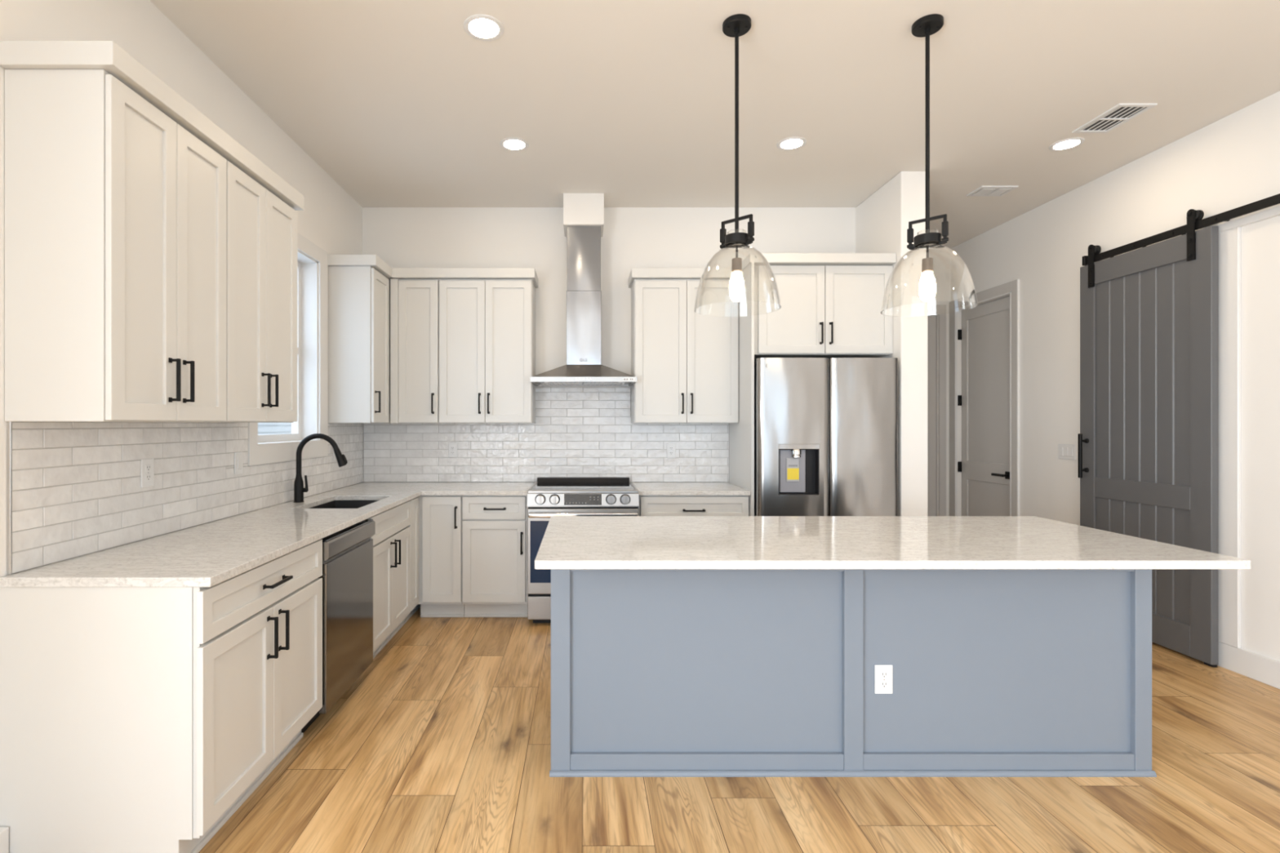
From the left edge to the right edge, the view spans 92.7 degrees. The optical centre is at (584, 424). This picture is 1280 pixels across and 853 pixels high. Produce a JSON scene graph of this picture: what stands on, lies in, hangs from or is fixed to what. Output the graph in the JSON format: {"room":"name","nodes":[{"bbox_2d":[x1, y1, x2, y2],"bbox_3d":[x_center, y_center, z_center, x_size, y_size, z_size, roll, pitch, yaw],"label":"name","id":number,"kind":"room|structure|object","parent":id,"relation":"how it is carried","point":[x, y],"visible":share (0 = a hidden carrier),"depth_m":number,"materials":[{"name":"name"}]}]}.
{"room":"kitchen","nodes":[
{"label":"kitchen","id":0,"kind":"room"},
{"bbox_2d":[0,0,362,577],"bbox_3d":[-1.872,-0.180,1.015,0.170,3.120,10.430,0,0,0],"label":"wall","id":1,"kind":"structure","parent":0,"point":[331,219],"depth_m":2.65,"materials":[{"name":"white paint"}]},
{"bbox_2d":[0,826,8,852],"bbox_3d":[-1.770,1.302,-1.073,0.034,0.155,5.853,0,0,0],"label":"baseboard","id":2,"kind":"structure","parent":1,"relation":"attached to","point":[4,831],"depth_m":1.84,"materials":[{"name":"white paint"}]},
{"bbox_2d":[4,69,226,422],"bbox_3d":[-1.605,-0.550,2.176,0.363,1.084,0.612,0,0,0],"label":"upper cabinet","id":3,"kind":"object","parent":1,"relation":"attached to","point":[116,212],"visible":1,"depth_m":1.87,"materials":[{"name":"white paint"}]},
{"bbox_2d":[0,40,304,210],"bbox_3d":[-1.611,-1.129,2.480,0.351,0.073,1.264,0,0,0],"label":"crown molding","id":4,"kind":"structure","parent":1,"relation":"attached to","point":[108,56],"depth_m":1.98,"materials":[{"name":"white paint"}]},
{"bbox_2d":[6,421,363,574],"bbox_3d":[-1.780,0.228,3.379,0.012,0.474,3.002,0,0,0],"label":"tile backsplash","id":5,"kind":"structure","parent":1,"relation":"attached to","point":[73,489],"depth_m":2.36,"materials":[{"name":"grey tile"}]},
{"bbox_2d":[140,457,154,487],"bbox_3d":[-1.772,0.197,2.465,0.008,0.114,0.070,0,0,0],"label":"wall outlet","id":6,"kind":"object","parent":5,"relation":"attached to","point":[147,465],"visible":1,"depth_m":2.46,"materials":[{"name":"white plastic"}]},
{"bbox_2d":[145,464,151,471],"bbox_3d":[-1.770,0.177,2.465,0.004,0.027,0.032,0,0,0],"label":"receptacle","id":7,"kind":"object","parent":6,"relation":"attached to","point":[148,467],"depth_m":2.46,"materials":[{"name":"grey plastic"}]},
{"bbox_2d":[145,474,151,480],"bbox_3d":[-1.770,0.216,2.465,0.004,0.027,0.032,0,0,0],"label":"receptacle","id":8,"kind":"object","parent":6,"relation":"attached to","point":[148,477],"depth_m":2.46,"materials":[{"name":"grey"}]},
{"bbox_2d":[234,451,243,475],"bbox_3d":[-1.772,0.200,3.115,0.008,0.114,0.070,0,0,0],"label":"light switch","id":9,"kind":"object","parent":5,"relation":"attached to","point":[238,456],"visible":1,"depth_m":3.11,"materials":[{"name":"white plastic"}]},
{"bbox_2d":[333,449,337,460],"bbox_3d":[-1.772,0.200,4.320,0.008,0.114,0.070,0,0,0],"label":"wall outlet","id":10,"kind":"object","parent":5,"relation":"attached to","point":[334,455],"visible":0.23,"depth_m":4.30,"materials":[{"name":"white plastic"}]},
{"bbox_2d":[210,160,297,422],"bbox_3d":[-1.605,-0.550,2.788,0.363,1.084,0.608,0,0,0],"label":"upper cabinet","id":11,"kind":"object","parent":1,"relation":"attached to","point":[262,228],"visible":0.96,"depth_m":2.73,"materials":[{"name":"white paint"}]},
{"bbox_2d":[248,232,328,466],"bbox_3d":[-1.862,-0.480,3.697,0.190,1.400,0.975,0,0,0],"label":"window","id":12,"kind":"structure","parent":1,"relation":"in","point":[312,260],"depth_m":4.05,"materials":[{"name":"white paint"}]},
{"bbox_2d":[328,266,390,422],"bbox_3d":[-1.605,-0.550,4.542,0.363,1.084,0.683,0,0,0],"label":"upper cabinet","id":13,"kind":"object","parent":1,"relation":"attached to","point":[359,296],"visible":0.98,"depth_m":4.20,"materials":[{"name":"white paint"}]},
{"bbox_2d":[327,254,537,288],"bbox_3d":[-1.080,-1.129,4.530,1.412,0.073,0.704,0,0,0],"label":"crown molding","id":14,"kind":"structure","parent":13,"relation":"on","point":[374,261],"depth_m":4.53,"materials":[{"name":"white paint"}]},
{"bbox_2d":[362,207,855,386],"bbox_3d":[0.197,-0.180,4.944,3.967,3.120,0.120,0,0,0],"label":"wall","id":15,"kind":"structure","parent":0,"point":[401,237],"depth_m":4.88,"materials":[{"name":"white paint"}]},
{"bbox_2d":[390,278,439,422],"bbox_3d":[-1.278,-0.550,4.702,0.361,1.084,0.363,0,0,0],"label":"upper cabinet","id":16,"kind":"object","parent":15,"relation":"attached to","point":[414,303],"visible":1,"depth_m":4.56,"materials":[{"name":"white paint"}]},
{"bbox_2d":[439,279,535,422],"bbox_3d":[-0.746,-0.550,4.702,0.701,1.084,0.363,0,0,0],"label":"upper cabinet","id":17,"kind":"object","parent":15,"relation":"attached to","point":[487,326],"visible":1,"depth_m":4.57,"materials":[{"name":"white paint"}]},
{"bbox_2d":[363,386,728,482],"bbox_3d":[-0.309,0.085,4.878,2.931,0.760,0.010,0,0,0],"label":"tile backsplash","id":18,"kind":"structure","parent":15,"relation":"attached to","point":[576,432],"depth_m":4.87,"materials":[{"name":"grey tile"}]},
{"bbox_2d":[448,443,457,457],"bbox_3d":[-1.058,0.210,4.869,0.070,0.114,0.008,0,0,0],"label":"wall outlet","id":19,"kind":"object","parent":18,"relation":"attached to","point":[452,447],"visible":1,"depth_m":4.87,"materials":[{"name":"white plastic"}]},
{"bbox_2d":[666,443,675,457],"bbox_3d":[0.692,0.212,4.869,0.070,0.114,0.008,0,0,0],"label":"wall outlet","id":20,"kind":"object","parent":18,"relation":"attached to","point":[671,447],"visible":1,"depth_m":4.87,"materials":[{"name":"white plastic"}]},
{"bbox_2d":[529,226,636,386],"bbox_3d":[-0.009,-0.905,4.630,0.769,1.200,0.504,0,0,0],"label":"range hood","id":21,"kind":"object","parent":15,"relation":"attached to","point":[584,366],"visible":1,"depth_m":4.61,"materials":[{"name":"silver metal"}]},
{"bbox_2d":[563,193,604,236],"bbox_3d":[-0.009,-1.621,4.732,0.308,0.237,0.304,0,0,0],"label":"trim","id":22,"kind":"structure","parent":21,"relation":"attached to","point":[579,209],"depth_m":4.58,"materials":[{"name":"white paint"}]},
{"bbox_2d":[631,279,738,422],"bbox_3d":[0.763,-0.550,4.702,0.784,1.084,0.363,0,0,0],"label":"upper cabinet","id":23,"kind":"object","parent":15,"relation":"attached to","point":[685,362],"visible":0.91,"depth_m":4.57,"materials":[{"name":"white paint"}]},
{"bbox_2d":[149,0,1279,248],"bbox_3d":[0.921,-1.800,1.015,5.817,0.120,10.430,0,0,0],"label":"ceiling","id":24,"kind":"structure","parent":0,"point":[630,102],"depth_m":3.15,"materials":[{"name":"white paint"}]},
{"bbox_2d":[463,14,504,40],"bbox_3d":[-0.443,-1.737,2.670,0.177,0.006,0.177,0,0,0],"label":"recessed light","id":25,"kind":"object","parent":24,"relation":"in","point":[479,27],"visible":1,"depth_m":2.66,"materials":[{"name":"white plastic"}]},
{"bbox_2d":[500,137,528,151],"bbox_3d":[-0.438,-1.737,3.780,0.177,0.006,0.177,0,0,0],"label":"recessed light","id":26,"kind":"object","parent":24,"relation":"in","point":[508,144],"visible":1,"depth_m":3.77,"materials":[{"name":"white plastic"}]},
{"bbox_2d":[693,13,781,316],"bbox_3d":[0.660,-1.119,2.640,0.368,1.242,0.368,0,0,0],"label":"pendant light","id":27,"kind":"object","parent":24,"relation":"hanging from","point":[737,25],"visible":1,"depth_m":2.63,"materials":[{"name":"black metal"}]},
{"bbox_2d":[731,257,742,272],"bbox_3d":[0.660,-0.690,2.640,0.044,0.060,0.044,0,0,0],"label":"socket","id":28,"kind":"object","parent":27,"relation":"attached to","point":[736,263],"depth_m":2.62,"materials":[{"name":"brown metal"}]},
{"bbox_2d":[776,137,806,150],"bbox_3d":[1.282,-1.737,3.770,0.177,0.006,0.177,0,0,0],"label":"recessed light","id":29,"kind":"object","parent":24,"relation":"in","point":[791,143],"visible":1,"depth_m":3.76,"materials":[{"name":"white plastic"}]},
{"bbox_2d":[880,13,977,316],"bbox_3d":[1.488,-1.119,2.640,0.368,1.242,0.368,0,0,0],"label":"pendant light","id":30,"kind":"object","parent":24,"relation":"hanging from","point":[926,26],"visible":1,"depth_m":2.63,"materials":[{"name":"black metal"}]},
{"bbox_2d":[921,257,933,272],"bbox_3d":[1.488,-0.690,2.640,0.044,0.060,0.044,0,0,0],"label":"socket","id":31,"kind":"object","parent":30,"relation":"attached to","point":[926,263],"depth_m":2.62,"materials":[{"name":"brown metal"}]},
{"bbox_2d":[966,186,1017,196],"bbox_3d":[3.033,-1.734,4.530,0.265,0.012,0.180,0,0,0],"label":"ceiling vent","id":32,"kind":"object","parent":24,"relation":"in","point":[983,191],"visible":1,"depth_m":4.51,"materials":[{"name":"white plastic"}]},
{"bbox_2d":[1048,137,1084,151],"bbox_3d":[2.995,-1.737,3.780,0.177,0.006,0.177,0,0,0],"label":"recessed light","id":33,"kind":"object","parent":24,"relation":"in","point":[1071,143],"visible":1,"depth_m":3.77,"materials":[{"name":"white plastic"}]},
{"bbox_2d":[1071,103,1157,133],"bbox_3d":[3.004,-1.736,3.460,0.208,0.008,0.320,0,0,0],"label":"ceiling vent","id":34,"kind":"object","parent":24,"relation":"in","point":[1119,114],"visible":1,"depth_m":3.45,"materials":[{"name":"white plastic"}]},
{"bbox_2d":[198,607,1279,852],"bbox_3d":[0.921,1.440,1.015,5.617,0.120,10.230,0,0,0],"label":"floor","id":35,"kind":"structure","parent":0,"point":[442,744],"depth_m":2.29,"materials":[{"name":"brown wood"}]},
{"bbox_2d":[0,539,322,852],"bbox_3d":[-1.454,0.939,2.264,0.665,0.883,0.844,0,0,0],"label":"base cabinet","id":36,"kind":"object","parent":35,"relation":"on","point":[133,719],"visible":0.98,"depth_m":1.85,"materials":[{"name":"white paint"}]},
{"bbox_2d":[0,482,534,586],"bbox_3d":[-1.091,0.481,3.365,1.387,0.030,3.034,0,0,0],"label":"countertop","id":37,"kind":"structure","parent":36,"relation":"on","point":[209,554],"depth_m":2.41,"materials":[{"name":"stone"}]},
{"bbox_2d":[293,433,347,502],"bbox_3d":[-1.581,0.261,3.640,0.320,0.410,0.058,0,0,0],"label":"faucet","id":38,"kind":"object","parent":37,"relation":"on","point":[299,490],"visible":1,"depth_m":3.63,"materials":[{"name":"black metal"}]},
{"bbox_2d":[309,500,377,508],"bbox_3d":[-1.442,0.610,3.658,0.391,0.225,0.619,0,0,0],"label":"sink","id":39,"kind":"object","parent":37,"relation":"in","point":[335,504],"visible":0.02,"depth_m":3.96,"materials":[{"name":"black metal"}]},
{"bbox_2d":[301,519,375,733],"bbox_3d":[-1.450,0.944,2.990,0.633,0.872,0.597,0,0,0],"label":"dishwasher","id":40,"kind":"object","parent":35,"relation":"on","point":[347,576],"visible":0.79,"depth_m":2.91,"materials":[{"name":"silver metal"}]},
{"bbox_2d":[367,500,410,658],"bbox_3d":[-1.453,0.939,3.667,0.664,0.883,0.746,0,0,0],"label":"base cabinet","id":41,"kind":"object","parent":35,"relation":"on","point":[392,537],"visible":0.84,"depth_m":3.65,"materials":[{"name":"white paint"}]},
{"bbox_2d":[396,497,420,631],"bbox_3d":[-1.471,0.939,4.462,0.628,0.883,0.840,0,0,0],"label":"base cabinet","id":42,"kind":"object","parent":35,"relation":"on","point":[414,525],"visible":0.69,"depth_m":4.17,"materials":[{"name":"white paint"}]},
{"bbox_2d":[417,495,464,617],"bbox_3d":[-1.019,0.939,4.550,0.312,0.883,0.664,0,0,0],"label":"base cabinet","id":43,"kind":"object","parent":35,"relation":"on","point":[440,517],"visible":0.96,"depth_m":4.26,"materials":[{"name":"white paint"}]},
{"bbox_2d":[462,495,528,617],"bbox_3d":[-0.630,0.939,4.550,0.460,0.883,0.664,0,0,0],"label":"base cabinet","id":44,"kind":"object","parent":35,"relation":"on","point":[495,527],"visible":0.91,"depth_m":4.26,"materials":[{"name":"white paint"}]},
{"bbox_2d":[527,477,639,622],"bbox_3d":[-0.012,0.902,4.477,0.759,0.955,0.774,0,0,0],"label":"range","id":45,"kind":"object","parent":35,"relation":"on","point":[547,497],"visible":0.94,"depth_m":4.14,"materials":[{"name":"silver metal"}]},
{"bbox_2d":[527,481,638,493],"bbox_3d":[-0.012,0.463,4.483,0.759,0.025,0.682,0,0,0],"label":"cooktop","id":46,"kind":"object","parent":45,"relation":"in","point":[538,487],"depth_m":4.38,"materials":[{"name":"silver metal"}]},
{"bbox_2d":[637,495,748,515],"bbox_3d":[0.765,0.939,4.550,0.778,0.883,0.664,0,0,0],"label":"base cabinet","id":47,"kind":"object","parent":35,"relation":"on","point":[649,505],"visible":0.27,"depth_m":4.25,"materials":[{"name":"white paint"}]},
{"bbox_2d":[631,482,751,495],"bbox_3d":[0.764,0.481,4.557,0.781,0.030,0.650,0,0,0],"label":"countertop","id":48,"kind":"structure","parent":47,"relation":"on","point":[644,488],"depth_m":4.34,"materials":[{"name":"stone"}]},
{"bbox_2d":[728,262,893,515],"bbox_3d":[1.665,0.127,4.551,1.016,2.506,0.663,0,0,0],"label":"tall cabinet","id":49,"kind":"object","parent":35,"relation":"on","point":[825,311],"visible":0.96,"depth_m":4.30,"materials":[{"name":"white paint"}]},
{"bbox_2d":[628,253,896,288],"bbox_3d":[1.261,-1.143,4.561,1.822,0.099,0.644,0,0,0],"label":"crown molding","id":50,"kind":"structure","parent":49,"relation":"attached to","point":[774,259],"depth_m":4.26,"materials":[{"name":"white paint"}]},
{"bbox_2d":[754,357,897,515],"bbox_3d":[1.662,0.465,4.484,0.956,1.831,0.741,0,0,0],"label":"refrigerator","id":51,"kind":"object","parent":35,"relation":"on","point":[826,429],"visible":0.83,"depth_m":4.13,"materials":[{"name":"silver metal"}]},
{"bbox_2d":[549,568,1156,777],"bbox_3d":[1.050,0.939,2.689,2.375,0.883,0.622,0,0,0],"label":"kitchen island","id":52,"kind":"object","parent":35,"relation":"on","point":[655,673],"visible":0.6,"depth_m":2.41,"materials":[{"name":"blue wood"}]},
{"bbox_2d":[875,664,892,693],"bbox_3d":[1.185,1.012,2.410,0.070,0.114,0.008,0,0,0],"label":"wall outlet","id":53,"kind":"object","parent":52,"relation":"attached to","point":[883,673],"visible":1,"depth_m":2.41,"materials":[{"name":"white plastic"}]},
{"bbox_2d":[880,671,888,678],"bbox_3d":[1.185,0.992,2.408,0.032,0.027,0.004,0,0,0],"label":"receptacle","id":54,"kind":"object","parent":53,"relation":"attached to","point":[883,674],"depth_m":2.41,"materials":[{"name":"grey plastic"}]},
{"bbox_2d":[880,680,888,688],"bbox_3d":[1.185,1.031,2.408,0.032,0.027,0.004,0,0,0],"label":"receptacle","id":55,"kind":"object","parent":53,"relation":"attached to","point":[883,684],"depth_m":2.41,"materials":[{"name":"grey plastic"}]},
{"bbox_2d":[534,515,1250,568],"bbox_3d":[1.053,0.481,2.578,2.450,0.030,1.005,0,0,0],"label":"island countertop","id":56,"kind":"structure","parent":52,"relation":"on","point":[568,542],"depth_m":2.33,"materials":[{"name":"stone"}]},
{"bbox_2d":[855,171,927,515],"bbox_3d":[2.268,-0.180,5.155,0.185,3.120,1.950,0,0,0],"label":"wall partition","id":57,"kind":"structure","parent":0,"point":[882,220],"depth_m":4.18,"materials":[{"name":"white paint"}]},
{"bbox_2d":[927,248,951,515],"bbox_3d":[3.045,-0.180,6.090,1.370,3.120,0.120,0,0,0],"label":"wall","id":58,"kind":"structure","parent":0,"point":[941,272],"depth_m":6.03,"materials":[{"name":"white paint"}]},
{"bbox_2d":[927,304,946,515],"bbox_3d":[3.060,0.100,6.051,1.030,2.560,0.078,0,0,0],"label":"door","id":59,"kind":"structure","parent":58,"relation":"in","point":[932,309],"depth_m":6.05,"materials":[{"name":"grey paint"}]},
{"bbox_2d":[951,91,1279,661],"bbox_3d":[3.690,-0.180,1.015,0.120,3.120,10.430,0,0,0],"label":"wall","id":60,"kind":"structure","parent":0,"point":[1233,162],"depth_m":3.87,"materials":[{"name":"white paint"}]},
{"bbox_2d":[949,279,1019,515],"bbox_3d":[3.665,0.085,5.551,0.130,2.590,0.953,0,0,0],"label":"door","id":61,"kind":"structure","parent":60,"relation":"in","point":[988,400],"depth_m":5.57,"materials":[{"name":"grey paint"}]},
{"bbox_2d":[1057,444,1075,459],"bbox_3d":[3.626,0.207,4.577,0.008,0.114,0.162,0,0,0],"label":"light switch","id":62,"kind":"object","parent":60,"relation":"attached to","point":[1068,451],"visible":1,"depth_m":4.57,"materials":[{"name":"white plastic"}]},
{"bbox_2d":[1077,193,1279,666],"bbox_3d":[3.562,0.062,3.331,0.136,2.636,2.062,0,0,0],"label":"barn door","id":63,"kind":"structure","parent":60,"relation":"in","point":[1148,438],"depth_m":3.75,"materials":[{"name":"grey paint"}]},
{"bbox_2d":[1216,205,1279,648],"bbox_3d":[3.620,0.052,2.040,0.020,2.374,2.880,0,0,0],"label":"trim","id":64,"kind":"structure","parent":60,"relation":"attached to","point":[1229,233],"depth_m":3.40,"materials":[{"name":"white paint"}]},
{"bbox_2d":[1217,641,1279,688],"bbox_3d":[3.622,1.310,0.535,0.016,0.141,9.070,0,0,0],"label":"baseboard","id":65,"kind":"structure","parent":60,"relation":"attached to","point":[1260,668],"depth_m":3.30,"materials":[{"name":"white paint"}]},
{"label":"outside","id":66,"kind":"structure","parent":0,"visible":0},
{"bbox_3d":[0.000,1.655,0.000,80.000,0.150,80.000,0,0,0],"label":"ground","id":67,"kind":"structure","parent":66,"visible":0},
{"bbox_2d":[257,422,291,435],"bbox_3d":[-7.150,-0.720,11.500,3.100,4.600,15.400,0,0,0],"label":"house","id":68,"kind":"structure","parent":67,"relation":"on","point":[263,428],"depth_m":11.72,"materials":[{"name":"white"}]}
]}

